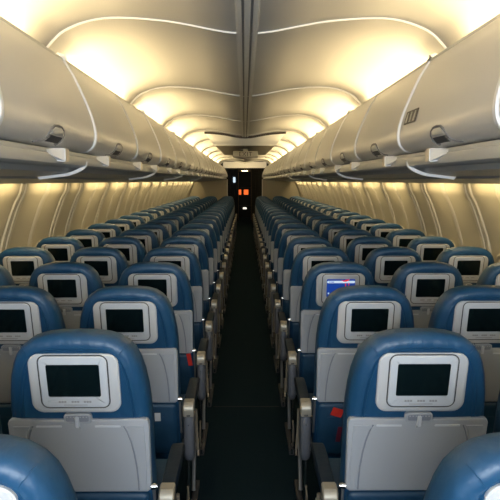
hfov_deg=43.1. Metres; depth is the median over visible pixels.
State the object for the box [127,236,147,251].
monitor
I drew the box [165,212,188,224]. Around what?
seat
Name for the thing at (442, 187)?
trim
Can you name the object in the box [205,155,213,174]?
bin
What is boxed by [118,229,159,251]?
seat
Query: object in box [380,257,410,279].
monitor
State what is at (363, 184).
trim
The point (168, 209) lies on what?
seat
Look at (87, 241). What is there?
monitor
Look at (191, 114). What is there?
trim
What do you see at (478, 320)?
monitor
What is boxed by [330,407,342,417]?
card
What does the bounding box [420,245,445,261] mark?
monitor
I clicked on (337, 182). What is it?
trim
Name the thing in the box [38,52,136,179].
bin
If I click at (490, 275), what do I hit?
seat
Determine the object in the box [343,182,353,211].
trim
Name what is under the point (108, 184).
trim
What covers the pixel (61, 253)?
monitor
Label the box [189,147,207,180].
bin
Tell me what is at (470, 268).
monitor
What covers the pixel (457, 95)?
bin
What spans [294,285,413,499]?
seat
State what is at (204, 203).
seat
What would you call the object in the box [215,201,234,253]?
seat
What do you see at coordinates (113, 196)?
trim
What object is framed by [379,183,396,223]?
trim
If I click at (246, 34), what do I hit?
trim
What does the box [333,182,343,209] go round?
trim
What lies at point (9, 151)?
trim
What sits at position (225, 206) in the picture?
seat
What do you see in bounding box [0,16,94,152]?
bin
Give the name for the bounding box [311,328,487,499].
seat
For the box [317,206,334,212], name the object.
seat
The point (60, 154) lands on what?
block
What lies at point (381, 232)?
monitor
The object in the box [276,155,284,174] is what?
bin
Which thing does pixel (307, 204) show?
seat
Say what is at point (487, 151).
trim
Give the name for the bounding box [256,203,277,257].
seat
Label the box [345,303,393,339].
monitor
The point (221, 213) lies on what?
seat
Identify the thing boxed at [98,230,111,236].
monitor
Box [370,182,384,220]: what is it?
trim
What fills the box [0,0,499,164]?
ceiling
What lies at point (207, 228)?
seat
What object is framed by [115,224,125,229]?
monitor
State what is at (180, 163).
bin
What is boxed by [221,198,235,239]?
seat
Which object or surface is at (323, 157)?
bin
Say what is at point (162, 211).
seat
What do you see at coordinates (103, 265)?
monitor
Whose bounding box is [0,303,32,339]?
monitor
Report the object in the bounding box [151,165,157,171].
block
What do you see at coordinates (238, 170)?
door frame
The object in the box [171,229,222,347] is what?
seat
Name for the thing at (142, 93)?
trim
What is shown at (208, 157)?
bin
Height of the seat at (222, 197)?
1.158 m
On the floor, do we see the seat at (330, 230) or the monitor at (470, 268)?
the seat at (330, 230)
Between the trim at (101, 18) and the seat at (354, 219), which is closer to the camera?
the trim at (101, 18)
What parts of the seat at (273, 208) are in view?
backrest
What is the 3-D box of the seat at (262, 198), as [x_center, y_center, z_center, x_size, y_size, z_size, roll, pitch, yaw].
[0.377,-0.779,16.572,0.545,1.158,0.740,0,6,0]
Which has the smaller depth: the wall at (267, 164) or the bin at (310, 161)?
the bin at (310, 161)
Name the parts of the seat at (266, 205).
backrest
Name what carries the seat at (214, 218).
on the floor
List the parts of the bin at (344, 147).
seam trim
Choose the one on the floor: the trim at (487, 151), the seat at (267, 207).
the seat at (267, 207)
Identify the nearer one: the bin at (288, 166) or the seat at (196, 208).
the bin at (288, 166)
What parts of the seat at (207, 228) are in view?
backrest, panel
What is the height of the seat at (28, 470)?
1.158 m
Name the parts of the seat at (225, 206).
backrest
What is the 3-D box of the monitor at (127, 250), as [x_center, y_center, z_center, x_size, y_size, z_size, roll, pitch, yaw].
[-1.034,0.041,5.032,0.198,0.165,0.043,0,6,0]
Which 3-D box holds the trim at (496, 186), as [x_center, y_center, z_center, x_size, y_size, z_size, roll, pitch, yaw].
[1.605,-0.098,3.957,0.255,0.769,0.100,0,6,0]
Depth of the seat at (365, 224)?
7.42 m
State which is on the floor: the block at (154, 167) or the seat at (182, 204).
the seat at (182, 204)
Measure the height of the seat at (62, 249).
1.158 m
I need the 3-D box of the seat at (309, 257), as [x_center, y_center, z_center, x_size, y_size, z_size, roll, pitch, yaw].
[0.473,0.521,4.643,0.560,1.158,0.740,0,6,0]
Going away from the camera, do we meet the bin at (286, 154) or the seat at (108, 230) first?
the seat at (108, 230)
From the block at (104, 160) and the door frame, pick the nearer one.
the block at (104, 160)
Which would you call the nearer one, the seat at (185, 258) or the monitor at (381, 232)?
the seat at (185, 258)
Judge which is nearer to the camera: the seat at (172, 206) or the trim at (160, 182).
the trim at (160, 182)
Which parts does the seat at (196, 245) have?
backrest, leg, panel, armrest, leg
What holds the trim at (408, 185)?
attached to the wall at (485, 196)
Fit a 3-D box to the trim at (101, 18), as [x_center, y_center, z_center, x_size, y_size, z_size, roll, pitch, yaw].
[-0.013,-0.868,2.822,2.060,0.329,0.008,0,6,0]
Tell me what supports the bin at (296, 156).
attached to the wall at (485, 196)
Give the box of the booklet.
[335,427,341,441]
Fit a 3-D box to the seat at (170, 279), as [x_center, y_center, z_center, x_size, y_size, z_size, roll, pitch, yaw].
[-0.522,0.609,3.839,0.560,1.158,0.740,0,6,0]
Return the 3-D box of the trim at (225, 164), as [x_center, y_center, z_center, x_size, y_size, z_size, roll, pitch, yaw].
[-0.193,-3.134,23.337,1.600,0.225,0.080,0,6,0]
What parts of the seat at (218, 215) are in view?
backrest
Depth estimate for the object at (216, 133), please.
9.32 m
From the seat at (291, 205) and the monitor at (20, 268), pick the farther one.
the seat at (291, 205)
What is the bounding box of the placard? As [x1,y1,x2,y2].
[404,108,418,124]
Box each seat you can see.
[0,247,55,285]
[0,265,15,285]
[0,286,65,434]
[0,434,77,499]
[8,328,184,499]
[29,262,103,328]
[36,236,83,261]
[65,229,104,247]
[70,247,128,286]
[80,285,199,499]
[88,223,121,237]
[98,236,146,265]
[105,219,134,231]
[118,215,145,226]
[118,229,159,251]
[118,262,208,454]
[130,212,153,222]
[134,223,169,243]
[140,210,161,218]
[143,247,214,406]
[147,207,167,214]
[147,219,177,236]
[154,206,172,212]
[156,215,183,229]
[159,236,219,372]
[160,204,177,209]
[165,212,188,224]
[166,203,180,207]
[170,201,184,206]
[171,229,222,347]
[172,210,193,220]
[177,207,197,217]
[180,223,224,328]
[181,206,200,214]
[186,204,203,212]
[188,219,226,312]
[190,203,205,210]
[193,201,207,208]
[194,215,228,300]
[198,212,229,290]
[202,210,230,281]
[206,207,231,274]
[208,206,232,267]
[211,204,232,262]
[212,203,233,257]
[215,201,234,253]
[217,200,234,249]
[218,199,235,245]
[219,198,235,241]
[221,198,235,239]
[222,197,236,237]
[224,196,236,234]
[253,197,267,235]
[253,198,268,239]
[254,198,267,241]
[254,199,271,245]
[255,200,272,249]
[255,201,274,252]
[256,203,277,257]
[257,204,278,262]
[257,206,281,267]
[258,207,284,274]
[259,210,287,281]
[260,212,292,290]
[262,215,296,300]
[264,219,302,312]
[266,223,309,328]
[269,229,319,347]
[272,236,331,372]
[277,247,349,406]
[282,201,296,208]
[284,203,299,210]
[284,261,374,454]
[287,204,303,212]
[290,206,308,214]
[293,207,313,217]
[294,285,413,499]
[297,210,318,220]
[301,212,325,224]
[305,201,319,206]
[307,215,333,229]
[308,203,323,207]
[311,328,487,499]
[312,204,329,209]
[313,219,343,236]
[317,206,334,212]
[321,223,356,242]
[323,207,342,214]
[329,210,349,218]
[331,229,371,251]
[336,212,359,222]
[345,215,371,225]
[345,236,392,264]
[355,219,385,231]
[363,246,421,285]
[369,223,402,237]
[386,229,424,246]
[389,261,463,327]
[407,236,454,261]
[423,432,499,499]
[428,285,499,433]
[436,246,494,284]
[476,262,499,285]
[493,391,499,432]
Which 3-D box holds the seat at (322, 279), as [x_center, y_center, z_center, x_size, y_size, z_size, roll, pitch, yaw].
[0.480,0.608,3.848,0.560,1.158,0.740,0,6,0]
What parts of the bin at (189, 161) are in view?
seam trim, bin door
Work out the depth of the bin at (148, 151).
4.05 m
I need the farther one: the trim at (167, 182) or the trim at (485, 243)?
the trim at (167, 182)
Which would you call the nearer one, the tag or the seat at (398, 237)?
the tag
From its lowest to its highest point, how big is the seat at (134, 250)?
1.158 m
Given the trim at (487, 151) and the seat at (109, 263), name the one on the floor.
the seat at (109, 263)
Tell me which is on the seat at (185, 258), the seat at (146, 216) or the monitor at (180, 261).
the monitor at (180, 261)
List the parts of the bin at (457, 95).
latch handle, seam trim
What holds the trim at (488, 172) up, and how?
attached to the wall at (485, 196)
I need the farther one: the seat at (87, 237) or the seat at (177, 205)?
the seat at (177, 205)
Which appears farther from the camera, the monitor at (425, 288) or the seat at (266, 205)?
the seat at (266, 205)
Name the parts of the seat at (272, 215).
backrest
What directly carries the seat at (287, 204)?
on the floor
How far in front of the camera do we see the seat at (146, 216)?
8.99 m
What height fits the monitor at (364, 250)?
0.165 m
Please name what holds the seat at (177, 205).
on the floor
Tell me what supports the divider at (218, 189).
on the floor
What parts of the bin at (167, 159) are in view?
seam trim, bin door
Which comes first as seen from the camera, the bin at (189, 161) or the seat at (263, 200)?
the bin at (189, 161)
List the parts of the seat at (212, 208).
backrest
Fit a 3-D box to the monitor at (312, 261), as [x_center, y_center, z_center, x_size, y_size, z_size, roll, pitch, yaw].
[0.487,0.126,4.250,0.198,0.165,0.043,0,6,0]
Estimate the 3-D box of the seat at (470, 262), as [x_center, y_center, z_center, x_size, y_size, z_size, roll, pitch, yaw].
[1.479,0.520,4.652,0.509,1.158,0.740,0,6,0]
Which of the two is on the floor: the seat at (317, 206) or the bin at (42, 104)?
the seat at (317, 206)
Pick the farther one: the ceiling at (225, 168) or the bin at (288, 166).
the ceiling at (225, 168)
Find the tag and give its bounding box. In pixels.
[154,413,160,420]
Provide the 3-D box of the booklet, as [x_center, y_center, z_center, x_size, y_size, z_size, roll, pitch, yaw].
[0.395,0.820,2.815,0.029,0.077,0.019,0,6,0]
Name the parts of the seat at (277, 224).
panel, backrest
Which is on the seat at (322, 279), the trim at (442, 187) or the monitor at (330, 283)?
the monitor at (330, 283)
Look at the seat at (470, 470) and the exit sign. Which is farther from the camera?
the exit sign
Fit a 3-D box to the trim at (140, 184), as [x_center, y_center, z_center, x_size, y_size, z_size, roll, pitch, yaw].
[-1.651,-0.696,9.446,0.350,0.769,0.220,0,6,0]
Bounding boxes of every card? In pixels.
[186,353,192,365]
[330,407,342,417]
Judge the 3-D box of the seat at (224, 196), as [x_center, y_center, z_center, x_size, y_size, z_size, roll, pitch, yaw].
[-0.662,-1.038,18.949,0.545,1.158,0.740,0,6,0]
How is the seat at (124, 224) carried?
on the floor
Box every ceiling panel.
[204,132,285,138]
[206,134,284,145]
[216,146,273,154]
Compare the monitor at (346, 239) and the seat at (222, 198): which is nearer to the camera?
the monitor at (346, 239)
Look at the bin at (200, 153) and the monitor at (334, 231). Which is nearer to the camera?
the monitor at (334, 231)
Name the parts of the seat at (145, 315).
backrest, tray arm, leg, panel, armrest, leg, lever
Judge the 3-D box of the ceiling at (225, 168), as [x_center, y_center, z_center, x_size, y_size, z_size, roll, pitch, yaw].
[-0.217,-3.330,26.082,3.500,0.030,5.420,0,6,0]
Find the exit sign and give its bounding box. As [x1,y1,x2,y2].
[233,149,257,157]
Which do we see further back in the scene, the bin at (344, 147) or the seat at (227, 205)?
the seat at (227, 205)
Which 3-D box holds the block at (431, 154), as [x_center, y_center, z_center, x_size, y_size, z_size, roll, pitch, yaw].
[0.665,-0.334,2.215,0.055,0.048,0.175,0,6,0]
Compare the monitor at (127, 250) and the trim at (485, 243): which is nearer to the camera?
the trim at (485, 243)
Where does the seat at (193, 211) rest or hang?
on the floor
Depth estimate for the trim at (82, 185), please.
6.03 m
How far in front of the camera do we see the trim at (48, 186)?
5.01 m
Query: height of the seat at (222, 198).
1.158 m
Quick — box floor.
[176,217,320,499]
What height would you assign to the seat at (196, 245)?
1.158 m
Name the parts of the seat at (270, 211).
backrest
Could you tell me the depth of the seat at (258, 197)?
17.91 m
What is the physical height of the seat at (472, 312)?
1.158 m
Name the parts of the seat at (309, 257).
lever, leg, armrest, panel, leg, backrest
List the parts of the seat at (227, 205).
backrest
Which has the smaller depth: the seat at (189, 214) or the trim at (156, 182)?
the seat at (189, 214)
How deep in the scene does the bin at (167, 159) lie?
5.06 m
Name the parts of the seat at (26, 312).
backrest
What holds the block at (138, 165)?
attached to the wall at (9, 193)
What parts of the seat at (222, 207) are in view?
backrest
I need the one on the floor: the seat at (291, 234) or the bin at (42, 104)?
the seat at (291, 234)
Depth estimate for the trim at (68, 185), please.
5.55 m
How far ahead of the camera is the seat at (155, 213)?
9.78 m
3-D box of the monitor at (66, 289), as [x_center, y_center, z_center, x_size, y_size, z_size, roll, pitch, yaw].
[-1.020,0.214,3.441,0.198,0.165,0.043,0,6,0]
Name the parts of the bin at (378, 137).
latch handle, bin door, seam trim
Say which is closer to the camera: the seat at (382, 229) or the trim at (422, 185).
the trim at (422, 185)
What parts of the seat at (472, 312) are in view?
backrest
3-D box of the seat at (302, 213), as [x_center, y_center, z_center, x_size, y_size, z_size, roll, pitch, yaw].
[0.940,-0.086,10.214,0.509,1.158,0.740,0,6,0]
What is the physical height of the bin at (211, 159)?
0.456 m
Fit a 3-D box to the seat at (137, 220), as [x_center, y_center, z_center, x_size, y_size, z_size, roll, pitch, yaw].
[-1.569,0.089,8.602,0.509,1.158,0.740,0,6,0]
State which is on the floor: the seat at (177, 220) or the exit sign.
the seat at (177, 220)
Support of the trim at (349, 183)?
attached to the wall at (485, 196)
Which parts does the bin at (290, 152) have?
bin door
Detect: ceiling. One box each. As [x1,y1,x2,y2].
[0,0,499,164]
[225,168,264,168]
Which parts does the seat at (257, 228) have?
backrest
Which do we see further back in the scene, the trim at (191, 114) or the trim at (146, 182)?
the trim at (146, 182)
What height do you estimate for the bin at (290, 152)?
0.518 m
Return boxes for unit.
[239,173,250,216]
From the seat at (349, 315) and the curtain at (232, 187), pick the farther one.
the curtain at (232, 187)
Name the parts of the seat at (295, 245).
leg, armrest, panel, leg, backrest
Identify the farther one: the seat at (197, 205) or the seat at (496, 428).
the seat at (197, 205)
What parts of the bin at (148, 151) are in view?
seam trim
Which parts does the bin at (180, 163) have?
seam trim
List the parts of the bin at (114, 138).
seam trim, bin door, latch handle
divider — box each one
[190,179,227,199]
[262,179,299,199]
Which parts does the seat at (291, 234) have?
armrest, panel, backrest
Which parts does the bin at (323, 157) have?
bin door, seam trim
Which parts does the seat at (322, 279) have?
lever, leg, armrest, panel, leg, tray arm, backrest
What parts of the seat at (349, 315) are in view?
lever, leg, armrest, panel, leg, tray arm, backrest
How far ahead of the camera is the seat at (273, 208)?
10.67 m
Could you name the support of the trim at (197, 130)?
attached to the ceiling at (130, 58)
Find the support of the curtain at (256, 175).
hanging from the ceiling at (225, 168)
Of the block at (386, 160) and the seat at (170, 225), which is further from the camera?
the seat at (170, 225)
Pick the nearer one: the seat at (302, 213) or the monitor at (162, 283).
the monitor at (162, 283)
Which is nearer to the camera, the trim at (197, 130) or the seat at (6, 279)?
the seat at (6, 279)
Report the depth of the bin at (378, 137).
2.97 m
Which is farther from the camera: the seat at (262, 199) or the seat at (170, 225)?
the seat at (262, 199)
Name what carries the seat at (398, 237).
on the floor
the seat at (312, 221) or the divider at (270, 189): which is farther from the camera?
the divider at (270, 189)
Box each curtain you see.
[228,170,237,221]
[251,170,261,221]
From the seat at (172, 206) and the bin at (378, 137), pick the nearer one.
the bin at (378, 137)
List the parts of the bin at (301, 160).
bin door, seam trim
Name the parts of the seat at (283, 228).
panel, backrest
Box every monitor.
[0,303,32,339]
[7,257,37,280]
[38,356,108,406]
[43,275,81,303]
[45,245,70,261]
[72,236,94,246]
[81,257,111,280]
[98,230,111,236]
[100,303,149,339]
[107,245,132,264]
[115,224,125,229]
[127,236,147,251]
[134,275,170,301]
[155,257,184,270]
[169,245,193,251]
[298,245,322,251]
[308,257,337,270]
[322,275,358,302]
[332,229,343,239]
[343,236,362,251]
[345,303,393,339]
[359,245,384,264]
[378,229,395,236]
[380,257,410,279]
[387,355,458,405]
[396,236,417,246]
[411,274,448,302]
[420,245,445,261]
[454,257,483,279]
[461,303,499,338]
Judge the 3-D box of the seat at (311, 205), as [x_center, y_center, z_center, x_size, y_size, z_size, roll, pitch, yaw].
[1.402,-0.433,13.400,0.509,1.158,0.740,0,6,0]
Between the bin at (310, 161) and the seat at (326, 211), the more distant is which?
the seat at (326, 211)
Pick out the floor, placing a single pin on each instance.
(246, 456)
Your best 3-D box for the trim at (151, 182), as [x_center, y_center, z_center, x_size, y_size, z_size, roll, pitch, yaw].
[-1.661,-0.817,10.559,0.350,0.769,0.220,0,6,0]
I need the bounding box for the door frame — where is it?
[238,170,250,219]
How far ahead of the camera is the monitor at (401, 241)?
5.83 m
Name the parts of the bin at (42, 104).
seam trim, latch handle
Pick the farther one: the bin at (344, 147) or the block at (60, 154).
the bin at (344, 147)
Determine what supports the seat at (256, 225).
on the floor
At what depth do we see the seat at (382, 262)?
4.24 m
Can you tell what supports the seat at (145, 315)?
on the floor
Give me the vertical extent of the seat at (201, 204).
1.158 m
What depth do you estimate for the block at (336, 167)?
4.57 m
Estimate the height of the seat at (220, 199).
1.158 m
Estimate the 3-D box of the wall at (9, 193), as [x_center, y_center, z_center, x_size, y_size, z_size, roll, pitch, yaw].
[-1.665,-0.730,13.436,0.400,1.780,30.100,0,6,0]
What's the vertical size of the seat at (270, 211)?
1.158 m
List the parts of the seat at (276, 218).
backrest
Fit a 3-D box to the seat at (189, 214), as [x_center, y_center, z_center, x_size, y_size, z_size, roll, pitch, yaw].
[-1.093,-0.084,10.197,0.509,1.158,0.740,0,6,0]
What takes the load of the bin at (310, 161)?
attached to the wall at (485, 196)
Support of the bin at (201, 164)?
attached to the wall at (9, 193)
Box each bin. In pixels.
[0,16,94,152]
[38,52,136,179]
[114,93,160,164]
[129,109,175,179]
[162,126,185,169]
[164,131,193,179]
[184,140,199,172]
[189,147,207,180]
[191,145,204,172]
[201,152,210,174]
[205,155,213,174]
[208,157,215,175]
[211,159,217,175]
[272,159,278,175]
[274,157,281,175]
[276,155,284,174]
[279,152,288,174]
[282,147,300,180]
[286,145,299,172]
[291,140,306,172]
[297,131,326,179]
[305,125,329,169]
[316,109,362,179]
[331,94,377,164]
[356,53,455,179]
[399,13,499,152]
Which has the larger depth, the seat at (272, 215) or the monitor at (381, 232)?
the seat at (272, 215)
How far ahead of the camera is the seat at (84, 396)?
1.90 m
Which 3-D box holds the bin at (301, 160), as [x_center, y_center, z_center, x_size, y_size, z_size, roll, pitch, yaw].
[0.971,-1.057,7.252,0.795,0.518,1.039,0,6,0]
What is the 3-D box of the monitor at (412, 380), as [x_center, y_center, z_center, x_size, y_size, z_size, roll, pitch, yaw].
[0.508,0.386,1.864,0.198,0.165,0.043,0,6,0]
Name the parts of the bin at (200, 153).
bin door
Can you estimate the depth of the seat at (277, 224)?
7.50 m
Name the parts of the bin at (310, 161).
seam trim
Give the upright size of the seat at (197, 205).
1.158 m
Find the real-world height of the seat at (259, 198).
1.158 m
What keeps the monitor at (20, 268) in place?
on the seat at (21, 262)
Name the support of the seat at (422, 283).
on the floor
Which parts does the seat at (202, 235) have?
backrest, panel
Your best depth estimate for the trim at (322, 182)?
12.69 m
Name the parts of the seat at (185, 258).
backrest, leg, panel, leg, armrest, lever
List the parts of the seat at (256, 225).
backrest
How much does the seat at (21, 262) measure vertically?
1.158 m
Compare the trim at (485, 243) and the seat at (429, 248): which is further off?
the seat at (429, 248)
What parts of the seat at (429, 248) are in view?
backrest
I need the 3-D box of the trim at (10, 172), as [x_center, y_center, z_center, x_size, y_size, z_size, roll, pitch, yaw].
[-1.119,-1.232,10.871,0.723,0.126,25.100,0,6,0]
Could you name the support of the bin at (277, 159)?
attached to the wall at (485, 196)
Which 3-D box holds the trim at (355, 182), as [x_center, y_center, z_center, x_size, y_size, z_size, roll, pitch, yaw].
[1.562,-0.640,8.932,0.255,0.769,0.100,0,6,0]
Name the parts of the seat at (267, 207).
backrest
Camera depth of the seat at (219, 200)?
14.67 m
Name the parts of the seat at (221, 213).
backrest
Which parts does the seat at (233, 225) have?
backrest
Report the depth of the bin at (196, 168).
8.20 m
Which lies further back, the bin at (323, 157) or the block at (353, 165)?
the bin at (323, 157)
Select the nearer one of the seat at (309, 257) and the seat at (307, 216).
the seat at (309, 257)
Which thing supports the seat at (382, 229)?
on the floor
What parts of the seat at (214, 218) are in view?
backrest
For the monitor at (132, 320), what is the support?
on the seat at (145, 315)
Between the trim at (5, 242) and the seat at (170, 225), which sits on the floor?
the seat at (170, 225)
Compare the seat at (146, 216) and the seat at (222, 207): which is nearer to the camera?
the seat at (146, 216)
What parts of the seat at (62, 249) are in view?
backrest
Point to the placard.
(411, 116)
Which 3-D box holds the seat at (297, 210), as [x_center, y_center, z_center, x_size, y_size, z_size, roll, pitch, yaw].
[0.933,-0.173,11.010,0.509,1.158,0.740,0,6,0]
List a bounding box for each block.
[46,148,68,161]
[96,156,110,166]
[133,162,141,169]
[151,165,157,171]
[334,165,340,171]
[350,162,359,169]
[382,156,396,166]
[425,148,448,161]
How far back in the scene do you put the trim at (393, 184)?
6.65 m
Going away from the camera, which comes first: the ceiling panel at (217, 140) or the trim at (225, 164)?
the ceiling panel at (217, 140)
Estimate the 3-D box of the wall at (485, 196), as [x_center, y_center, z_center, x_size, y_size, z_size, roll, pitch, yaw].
[1.455,-0.733,13.463,0.400,1.780,30.100,0,6,0]
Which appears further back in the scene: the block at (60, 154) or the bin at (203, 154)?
the bin at (203, 154)
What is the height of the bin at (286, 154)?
0.456 m
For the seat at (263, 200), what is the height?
1.158 m
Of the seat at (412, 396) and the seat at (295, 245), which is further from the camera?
the seat at (295, 245)
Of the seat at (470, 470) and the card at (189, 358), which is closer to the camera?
the seat at (470, 470)
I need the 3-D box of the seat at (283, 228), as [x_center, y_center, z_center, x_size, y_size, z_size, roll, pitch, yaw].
[0.453,0.261,7.029,0.560,1.158,0.740,0,6,0]
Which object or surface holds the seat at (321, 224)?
on the floor
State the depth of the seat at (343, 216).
9.01 m
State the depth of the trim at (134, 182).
8.87 m
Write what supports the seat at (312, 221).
on the floor
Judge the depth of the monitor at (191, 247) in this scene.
5.01 m
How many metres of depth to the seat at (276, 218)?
8.29 m
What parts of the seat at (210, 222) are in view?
backrest, panel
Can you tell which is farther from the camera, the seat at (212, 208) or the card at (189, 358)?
the seat at (212, 208)
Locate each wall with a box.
[0,182,194,247]
[221,161,268,179]
[295,182,499,262]
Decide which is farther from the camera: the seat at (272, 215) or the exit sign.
the exit sign
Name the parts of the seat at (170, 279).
backrest, tray arm, leg, panel, armrest, leg, lever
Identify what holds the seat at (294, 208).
on the floor
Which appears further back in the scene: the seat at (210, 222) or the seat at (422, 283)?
the seat at (210, 222)
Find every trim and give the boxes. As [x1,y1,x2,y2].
[0,140,226,178]
[0,161,224,183]
[0,184,28,252]
[27,183,50,246]
[46,17,446,48]
[49,183,71,236]
[64,183,85,236]
[81,183,97,228]
[94,183,110,223]
[105,182,119,221]
[114,182,128,218]
[123,182,134,215]
[129,182,141,214]
[130,86,360,104]
[136,182,146,211]
[141,182,152,210]
[146,182,156,209]
[151,182,160,207]
[159,182,167,205]
[164,114,326,126]
[183,130,307,139]
[214,406,278,406]
[223,162,265,167]
[234,0,260,163]
[264,161,499,183]
[269,139,499,178]
[322,182,330,205]
[329,182,338,207]
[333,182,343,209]
[337,182,348,209]
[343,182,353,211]
[348,182,360,214]
[355,182,367,215]
[361,182,375,218]
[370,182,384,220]
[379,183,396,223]
[392,183,409,228]
[405,183,426,235]
[419,183,441,236]
[439,183,462,246]
[461,183,491,253]
[493,184,499,201]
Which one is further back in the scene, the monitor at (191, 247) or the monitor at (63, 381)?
the monitor at (191, 247)
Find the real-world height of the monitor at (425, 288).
0.165 m
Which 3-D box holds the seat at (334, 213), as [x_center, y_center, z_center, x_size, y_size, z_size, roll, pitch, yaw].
[1.430,-0.087,10.219,0.509,1.158,0.740,0,6,0]
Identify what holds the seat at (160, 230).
on the floor
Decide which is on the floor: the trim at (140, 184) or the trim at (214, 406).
the trim at (214, 406)
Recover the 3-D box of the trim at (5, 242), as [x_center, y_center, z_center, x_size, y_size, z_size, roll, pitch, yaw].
[-1.607,-0.154,4.476,0.350,0.769,0.220,0,6,0]
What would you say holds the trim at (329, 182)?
attached to the wall at (485, 196)
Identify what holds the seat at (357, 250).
on the floor
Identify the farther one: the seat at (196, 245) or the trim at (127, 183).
the trim at (127, 183)
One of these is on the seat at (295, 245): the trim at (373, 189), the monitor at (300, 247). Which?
the monitor at (300, 247)
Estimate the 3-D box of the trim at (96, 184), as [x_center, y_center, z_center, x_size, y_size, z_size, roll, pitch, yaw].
[-1.674,-0.391,6.652,0.255,0.769,0.100,0,6,0]
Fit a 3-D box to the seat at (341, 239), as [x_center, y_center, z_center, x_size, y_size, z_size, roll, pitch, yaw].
[0.975,0.347,6.238,0.509,1.158,0.740,0,6,0]

